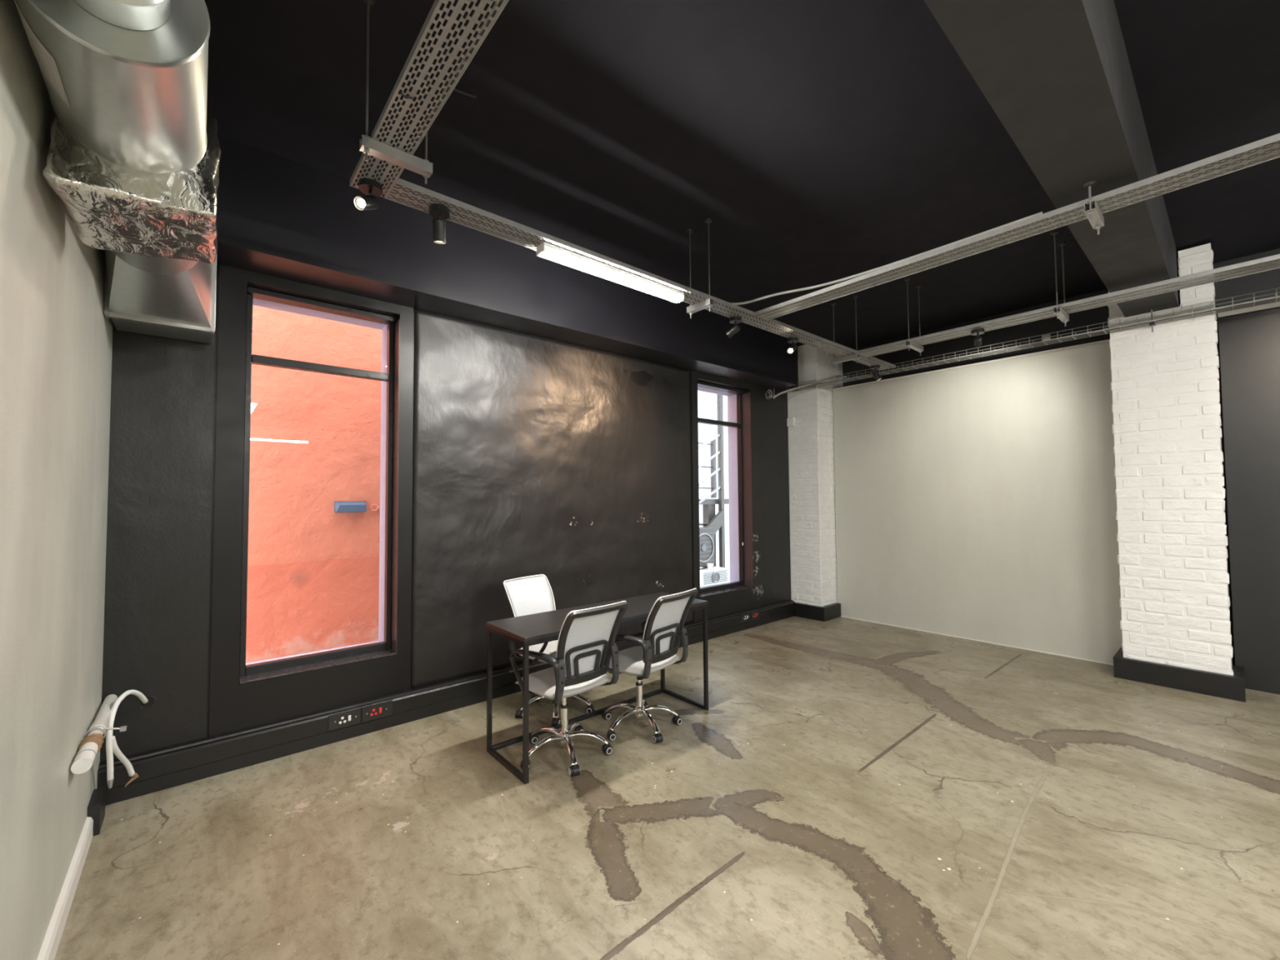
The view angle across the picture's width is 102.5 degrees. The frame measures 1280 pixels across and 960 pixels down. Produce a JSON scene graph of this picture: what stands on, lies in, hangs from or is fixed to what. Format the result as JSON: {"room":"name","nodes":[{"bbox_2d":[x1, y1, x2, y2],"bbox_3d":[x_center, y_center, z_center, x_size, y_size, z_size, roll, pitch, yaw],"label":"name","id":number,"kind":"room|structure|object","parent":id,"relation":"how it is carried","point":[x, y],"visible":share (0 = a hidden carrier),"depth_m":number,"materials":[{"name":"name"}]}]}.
{"room":"empty office space","nodes":[
{"label":"empty office space","id":0,"kind":"room"},
{"bbox_2d":[0,0,112,959],"bbox_3d":[1.101,-0.300,-1.963,0.200,3.440,12.570,1,-3,-41],"label":"wall","id":1,"kind":"structure","parent":0,"point":[56,335],"depth_m":1.53,"materials":[{"name":"grey paint"}]},
{"bbox_2d":[36,786,106,959],"bbox_3d":[1.358,1.346,-2.123,0.040,0.135,12.100,1,-3,-41],"label":"baseboard","id":2,"kind":"structure","parent":1,"relation":"attached to","point":[48,950],"depth_m":1.98,"materials":[{"name":"white paint"}]},
{"bbox_2d":[71,693,126,773],"bbox_3d":[-2.386,1.103,2.307,0.132,0.069,0.878,1,-3,-41],"label":"pipe","id":3,"kind":"object","parent":1,"relation":"attached to","point":[91,744],"visible":1,"depth_m":2.13,"materials":[{"name":"grey plastic"}]},
{"bbox_2d":[13,0,221,343],"bbox_3d":[-0.828,-1.077,0.766,0.403,0.499,5.370,1,-3,-41],"label":"air duct","id":4,"kind":"object","parent":1,"relation":"attached to","point":[133,156],"visible":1,"depth_m":1.44,"materials":[{"name":"metal"}]},
{"bbox_2d":[99,264,791,761],"bbox_3d":[-0.243,-0.038,4.963,6.800,3.440,0.306,1,-3,-41],"label":"wall","id":5,"kind":"structure","parent":0,"point":[521,455],"depth_m":3.72,"materials":[{"name":"black paint"}]},
{"bbox_2d":[106,689,148,788],"bbox_3d":[-2.540,1.250,2.542,0.039,0.404,0.340,0,-2,-22],"label":"conduit","id":6,"kind":"object","parent":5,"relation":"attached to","point":[109,754],"visible":0.98,"depth_m":2.41,"materials":[{"name":"plastic"}]},
{"bbox_2d":[112,735,138,787],"bbox_3d":[-2.502,1.357,2.486,0.033,0.300,0.193,0,-2,-15],"label":"conduit","id":7,"kind":"object","parent":6,"relation":"attached to","point":[116,750],"visible":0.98,"depth_m":2.50,"materials":[{"name":"plastic"}]},
{"bbox_2d":[239,286,399,684],"bbox_3d":[-2.114,0.015,3.417,0.850,2.350,0.386,1,-3,-41],"label":"window","id":8,"kind":"structure","parent":5,"relation":"in","point":[386,646],"depth_m":3.49,"materials":[{"name":"black metal"}]},
{"bbox_2d":[328,707,362,731],"bbox_3d":[-1.851,1.503,3.232,0.190,0.096,0.010,1,-3,-41],"label":"power socket","id":9,"kind":"object","parent":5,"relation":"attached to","point":[340,720],"visible":1,"depth_m":3.23,"materials":[{"name":"black plastic"}]},
{"bbox_2d":[360,700,392,722],"bbox_3d":[-1.715,1.507,3.349,0.190,0.096,0.010,1,-3,-41],"label":"power socket","id":10,"kind":"object","parent":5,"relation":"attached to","point":[379,710],"visible":1,"depth_m":3.35,"materials":[{"name":"black plastic"}]},
{"bbox_2d":[97,600,795,805],"bbox_3d":[-0.375,1.572,4.559,6.130,0.194,0.082,1,-3,-41],"label":"baseboard","id":11,"kind":"structure","parent":5,"relation":"attached to","point":[162,768],"depth_m":3.10,"materials":[{"name":"black wood"}]},
{"bbox_2d":[216,133,797,389],"bbox_3d":[-0.420,-1.488,4.481,5.850,0.575,0.340,1,-3,-41],"label":"beam","id":12,"kind":"structure","parent":5,"relation":"attached to","point":[277,216],"depth_m":3.53,"materials":[{"name":"black paint"}]},
{"bbox_2d":[697,381,753,597],"bbox_3d":[0.860,0.090,5.973,0.923,2.360,0.386,1,-3,-41],"label":"window","id":13,"kind":"structure","parent":5,"relation":"in","point":[739,414],"depth_m":6.21,"materials":[{"name":"black metal"}]},
{"bbox_2d":[740,612,751,622],"bbox_3d":[1.212,1.567,5.865,0.190,0.096,0.010,1,-3,-41],"label":"power socket","id":14,"kind":"object","parent":5,"relation":"attached to","point":[744,617],"visible":1,"depth_m":5.86,"materials":[{"name":"black plastic"}]},
{"bbox_2d":[750,609,759,620],"bbox_3d":[1.341,1.570,5.976,0.190,0.096,0.010,1,-3,-41],"label":"power socket","id":15,"kind":"object","parent":5,"relation":"attached to","point":[756,614],"visible":1,"depth_m":5.97,"materials":[{"name":"red plastic"}]},
{"bbox_2d":[764,386,774,399],"bbox_3d":[1.589,-1.068,6.312,0.139,0.151,0.059,1,-3,-41],"label":"cable bundle","id":16,"kind":"object","parent":5,"relation":"attached to","point":[768,389],"visible":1,"depth_m":6.33,"materials":[{"name":"black plastic"}]},
{"bbox_2d":[775,346,798,392],"bbox_3d":[1.855,-1.430,6.549,0.299,0.575,0.170,1,-3,-41],"label":"trim","id":17,"kind":"structure","parent":5,"relation":"attached to","point":[790,387],"depth_m":6.56,"materials":[{"name":"black paint"}]},
{"bbox_2d":[54,616,1279,959],"bbox_3d":[3.925,1.548,0.071,7.200,0.152,12.490,1,-3,-41],"label":"floor","id":18,"kind":"structure","parent":0,"point":[845,788],"depth_m":2.33,"materials":[{"name":"concrete"}]},
{"bbox_2d":[502,574,594,724],"bbox_3d":[-0.641,1.181,3.702,0.620,0.913,0.549,-2,-3,35],"label":"office chair","id":19,"kind":"object","parent":18,"relation":"on","point":[531,594],"visible":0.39,"depth_m":3.74,"materials":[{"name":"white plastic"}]},
{"bbox_2d":[515,709,520,716],"bbox_3d":[-0.828,1.599,3.543,0.028,0.043,0.057,-1,-2,12],"label":"caster","id":20,"kind":"object","parent":19,"relation":"attached to","point":[517,712],"depth_m":3.52,"materials":[{"name":"black plastic"}]},
{"bbox_2d":[552,717,559,724],"bbox_3d":[-0.554,1.592,3.401,0.028,0.043,0.057,-1,-2,14],"label":"caster","id":21,"kind":"object","parent":19,"relation":"attached to","point":[555,720],"depth_m":3.38,"materials":[{"name":"black plastic"}]},
{"bbox_2d":[509,600,627,776],"bbox_3d":[-0.423,1.155,3.010,0.548,0.913,0.649,2,-3,-45],"label":"office chair","id":22,"kind":"object","parent":18,"relation":"on","point":[586,644],"visible":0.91,"depth_m":2.89,"materials":[{"name":"silver metal"}]},
{"bbox_2d":[572,764,577,775],"bbox_3d":[-0.356,1.568,2.794,0.028,0.043,0.057,0,-2,-21],"label":"caster","id":23,"kind":"object","parent":22,"relation":"attached to","point":[575,767],"depth_m":2.77,"materials":[{"name":"black plastic"}]},
{"bbox_2d":[602,742,612,750],"bbox_3d":[-0.193,1.576,3.034,0.057,0.043,0.028,1,-2,-31],"label":"caster","id":24,"kind":"object","parent":22,"relation":"attached to","point":[606,746],"depth_m":3.02,"materials":[{"name":"black plastic"}]},
{"bbox_2d":[485,591,708,784],"bbox_3d":[-0.217,1.242,3.370,1.454,0.766,0.482,1,-3,-41],"label":"desk","id":25,"kind":"object","parent":18,"relation":"on","point":[527,630],"visible":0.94,"depth_m":3.08,"materials":[{"name":"black wood"}]},
{"bbox_2d":[602,587,697,743],"bbox_3d":[0.022,1.165,3.373,0.649,0.913,0.548,-2,-3,39],"label":"office chair","id":26,"kind":"object","parent":18,"relation":"on","point":[664,628],"visible":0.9,"depth_m":3.25,"materials":[{"name":"black plastic"}]},
{"bbox_2d":[606,729,616,738],"bbox_3d":[-0.178,1.582,3.208,0.057,0.043,0.028,0,-2,-22],"label":"caster","id":27,"kind":"object","parent":26,"relation":"attached to","point":[611,734],"depth_m":3.19,"materials":[{"name":"black plastic"}]},
{"bbox_2d":[654,733,662,742],"bbox_3d":[0.110,1.578,3.165,0.028,0.043,0.057,1,-2,-27],"label":"caster wheel","id":28,"kind":"object","parent":26,"relation":"attached to","point":[658,736],"depth_m":3.14,"materials":[{"name":"black plastic"}]},
{"bbox_2d":[672,714,679,721],"bbox_3d":[0.247,1.587,3.421,0.057,0.043,0.028,1,-3,-37],"label":"caster wheel","id":29,"kind":"object","parent":26,"relation":"attached to","point":[675,718],"depth_m":3.41,"materials":[{"name":"black plastic"}]},
{"bbox_2d":[787,342,843,622],"bbox_3d":[2.312,0.006,6.670,0.697,3.438,0.491,1,-3,-41],"label":"brick pier","id":30,"kind":"object","parent":18,"relation":"on","point":[812,520],"visible":0.8,"depth_m":6.46,"materials":[{"name":"white brick"}]},
{"bbox_2d":[786,417,795,426],"bbox_3d":[1.944,-0.745,6.622,0.039,0.110,0.100,1,-3,-41],"label":"junction box","id":31,"kind":"object","parent":30,"relation":"attached to","point":[790,421],"visible":1,"depth_m":6.61,"materials":[{"name":"white plastic"}]},
{"bbox_2d":[1107,243,1245,702],"bbox_3d":[4.386,-0.084,4.260,0.697,3.410,0.704,1,-3,-41],"label":"brick pier","id":32,"kind":"object","parent":18,"relation":"on","point":[1172,540],"visible":0.94,"depth_m":4.03,"materials":[{"name":"white brick"}]},
{"bbox_2d":[204,0,1279,350],"bbox_3d":[3.807,-2.059,0.308,7.200,0.200,12.770,1,-3,-41],"label":"ceiling","id":33,"kind":"structure","parent":0,"point":[820,141],"depth_m":2.71,"materials":[{"name":"black paint"}]},
{"bbox_2d":[349,0,509,199],"bbox_3d":[0.292,-1.600,0.577,0.287,0.645,4.603,1,-3,-41],"label":"cable tray","id":34,"kind":"object","parent":33,"relation":"hanging from","point":[381,151],"visible":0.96,"depth_m":1.76,"materials":[{"name":"metal"}]},
{"bbox_2d":[353,177,382,210],"bbox_3d":[-1.183,-1.218,2.227,0.091,0.144,0.123,-1,-2,27],"label":"spotlight","id":35,"kind":"object","parent":34,"relation":"attached to","point":[371,188],"visible":1,"depth_m":2.21,"materials":[{"name":"black metal"}]},
{"bbox_2d":[386,177,895,370],"bbox_3d":[0.754,-1.480,3.967,5.013,0.645,0.294,1,-3,-41],"label":"cable tray","id":36,"kind":"object","parent":33,"relation":"hanging from","point":[696,306],"visible":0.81,"depth_m":3.02,"materials":[{"name":"metal"}]},
{"bbox_2d":[428,203,449,244],"bbox_3d":[-0.950,-1.204,2.435,0.092,0.160,0.092,1,-3,-41],"label":"spotlight","id":37,"kind":"object","parent":36,"relation":"attached to","point":[440,212],"visible":1,"depth_m":2.42,"materials":[{"name":"black metal"}]},
{"bbox_2d":[536,241,684,303],"bbox_3d":[-0.135,-1.237,3.129,1.074,0.056,0.081,1,-3,-41],"label":"lamp","id":38,"kind":"object","parent":36,"relation":"attached to","point":[547,251],"visible":1,"depth_m":3.04,"materials":[{"name":"white plastic"}]},
{"bbox_2d":[725,316,741,337],"bbox_3d":[0.724,-1.170,3.962,0.092,0.142,0.124,1,-3,-41],"label":"spotlight","id":39,"kind":"object","parent":36,"relation":"attached to","point":[731,331],"visible":1,"depth_m":3.94,"materials":[{"name":"black metal"}]},
{"bbox_2d":[786,337,798,354],"bbox_3d":[1.318,-1.156,4.458,0.124,0.144,0.092,1,-3,-41],"label":"spotlight","id":40,"kind":"object","parent":36,"relation":"attached to","point":[793,348],"visible":1,"depth_m":4.44,"materials":[{"name":"black metal"}]},
{"bbox_2d":[870,364,881,381],"bbox_3d":[2.487,-1.122,5.422,0.092,0.160,0.103,1,-3,-41],"label":"spotlight","id":41,"kind":"object","parent":36,"relation":"attached to","point":[875,373],"visible":1,"depth_m":5.40,"materials":[{"name":"black metal"}]},
{"bbox_2d":[754,133,1279,319],"bbox_3d":[2.433,-1.556,2.218,0.260,0.645,4.602,1,-3,-41],"label":"cable tray","id":42,"kind":"object","parent":33,"relation":"hanging from","point":[1095,216],"visible":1,"depth_m":2.55,"materials":[{"name":"metal"}]},
{"bbox_2d":[731,211,1042,305],"bbox_3d":[1.392,-1.335,3.268,1.848,0.043,0.170,-2,-3,41],"label":"cable","id":43,"kind":"object","parent":42,"relation":"on","point":[1039,213],"visible":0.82,"depth_m":3.23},
{"bbox_2d":[793,287,1279,390],"bbox_3d":[3.869,-1.254,4.308,0.138,0.180,5.800,1,-3,-41],"label":"basket tray","id":44,"kind":"object","parent":33,"relation":"hanging from","point":[1045,337],"visible":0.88,"depth_m":4.44,"materials":[{"name":"metal"}]},
{"bbox_2d":[773,375,847,398],"bbox_3d":[2.042,-1.107,6.191,0.861,0.191,0.146,-2,-2,29],"label":"cable","id":45,"kind":"object","parent":44,"relation":"hanging from","point":[843,376],"visible":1,"depth_m":6.24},
{"bbox_2d":[770,302,1257,395],"bbox_3d":[3.705,-1.203,4.247,0.434,0.147,5.926,1,-3,-41],"label":"cable","id":46,"kind":"object","parent":44,"relation":"in","point":[1256,302],"visible":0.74,"depth_m":5.57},
{"bbox_2d":[768,295,1279,396],"bbox_3d":[3.665,-1.194,4.213,0.410,0.167,5.926,1,-3,-41],"label":"cable","id":47,"kind":"object","parent":44,"relation":"in","point":[1277,295],"visible":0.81,"depth_m":4.34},
{"bbox_2d":[773,297,1279,395],"bbox_3d":[3.685,-1.198,4.230,0.422,0.157,5.926,1,-3,-41],"label":"cable","id":48,"kind":"object","parent":44,"relation":"in","point":[1278,297],"visible":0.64,"depth_m":4.39,"materials":[{"name":"black plastic"}]},
{"bbox_2d":[924,0,1178,317],"bbox_3d":[1.788,-1.642,2.147,6.150,0.470,0.305,1,-3,-41],"label":"beam","id":49,"kind":"structure","parent":33,"relation":"attached to","point":[1057,75],"depth_m":2.02,"materials":[{"name":"grey paint"}]},
{"bbox_2d":[857,230,1279,357],"bbox_3d":[3.859,-1.537,3.048,0.312,0.645,5.202,1,-3,-41],"label":"cable tray","id":50,"kind":"object","parent":33,"relation":"hanging from","point":[1059,311],"visible":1,"depth_m":3.77,"materials":[{"name":"metal"}]},
{"bbox_2d":[971,328,984,346],"bbox_3d":[2.822,-1.181,4.288,0.108,0.129,0.092,1,-3,-41],"label":"spotlight","id":51,"kind":"object","parent":50,"relation":"attached to","point":[977,340],"visible":1,"depth_m":4.27,"materials":[{"name":"black metal"}]},
{"bbox_2d":[832,306,1279,694],"bbox_3d":[6.403,0.072,2.108,0.140,2.912,11.850,1,-3,-41],"label":"wall","id":52,"kind":"structure","parent":0,"point":[977,502],"depth_m":5.06,"materials":[{"name":"grey paint"}]},
{"bbox_2d":[831,339,1109,390],"bbox_3d":[3.342,-1.204,5.585,0.015,0.018,2.674,1,-3,-41],"label":"trim","id":53,"kind":"structure","parent":52,"relation":"attached to","point":[1105,340],"depth_m":5.33,"materials":[{"name":"white paint"}]},
{"bbox_2d":[840,615,1113,665],"bbox_3d":[3.368,1.670,5.481,0.007,0.010,2.700,1,-3,-41],"label":"trim","id":54,"kind":"structure","parent":52,"relation":"attached to","point":[841,615],"depth_m":5.25,"materials":[{"name":"white paint"}]},
{"bbox_2d":[1217,302,1279,317],"bbox_3d":[7.461,-1.453,0.912,0.150,0.033,8.558,1,-3,-41],"label":"trim","id":55,"kind":"structure","parent":52,"relation":"attached to","point":[1277,304],"depth_m":3.98,"materials":[{"name":"white paint"}]},
{"bbox_2d":[842,248,1279,665],"bbox_3d":[6.409,-0.174,2.599,0.200,3.440,12.570,1,-3,-41],"label":"wall","id":56,"kind":"structure","parent":0,"point":[1270,279],"depth_m":5.21,"materials":[{"name":"black paint"}]},
{"label":"outside","id":57,"kind":"structure","parent":0,"visible":0},
{"bbox_2d":[699,546,729,582],"bbox_3d":[-1.437,1.999,9.288,18.000,0.300,7.925,1,-3,-41],"label":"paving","id":58,"kind":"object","parent":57,"point":[726,549],"visible":0.02,"depth_m":12.71,"materials":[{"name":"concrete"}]},
{"bbox_2d":[245,305,382,662],"bbox_3d":[-3.084,-1.798,4.980,9.750,6.999,0.250,1,-3,-41],"label":"wall","id":59,"kind":"structure","parent":58,"relation":"on","point":[313,570],"depth_m":4.77,"materials":[{"name":"orange paint"}]},
{"bbox_2d":[333,501,366,512],"bbox_3d":[-2.779,0.258,4.944,0.270,0.105,0.070,1,-3,-41],"label":"vent hood","id":60,"kind":"object","parent":59,"relation":"attached to","point":[339,506],"visible":1,"depth_m":4.92,"materials":[{"name":"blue metal"}]},
{"bbox_2d":[369,503,380,511],"bbox_3d":[-2.596,0.276,5.120,0.172,0.074,0.040,1,-3,-41],"label":"hook","id":61,"kind":"object","parent":59,"relation":"attached to","point":[371,505],"visible":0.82,"depth_m":5.08,"materials":[{"name":"metal"}]},
{"bbox_2d":[697,394,728,567],"bbox_3d":[1.006,-0.451,9.888,1.800,4.600,0.760,1,-3,-41],"label":"stair","id":62,"kind":"structure","parent":58,"relation":"on","point":[710,519],"depth_m":9.89,"materials":[{"name":"grey metal"}]},
{"bbox_2d":[697,390,729,548],"bbox_3d":[1.055,-2.478,14.651,8.810,8.999,0.340,1,-3,-41],"label":"building","id":63,"kind":"structure","parent":58,"relation":"on","point":[707,402],"depth_m":15.27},
{"bbox_2d":[699,566,728,586],"bbox_3d":[1.162,1.671,8.820,0.720,0.280,0.404,1,-3,-41],"label":"condenser unit","id":64,"kind":"object","parent":58,"relation":"on","point":[717,575],"visible":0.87,"depth_m":8.67,"materials":[{"name":"white metal"}]},
{"bbox_2d":[699,527,714,568],"bbox_3d":[0.995,1.185,8.935,0.560,0.700,0.344,1,-3,-41],"label":"condenser unit","id":65,"kind":"object","parent":64,"relation":"on","point":[706,534],"visible":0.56,"depth_m":8.88,"materials":[{"name":"grey metal"}]},
{"bbox_2d":[706,563,713,569],"bbox_3d":[1.198,1.479,8.783,0.110,0.096,0.110,1,-3,-41],"label":"bucket","id":66,"kind":"object","parent":64,"relation":"on","point":[709,566],"visible":1,"depth_m":8.74,"materials":[{"name":"white plastic"}]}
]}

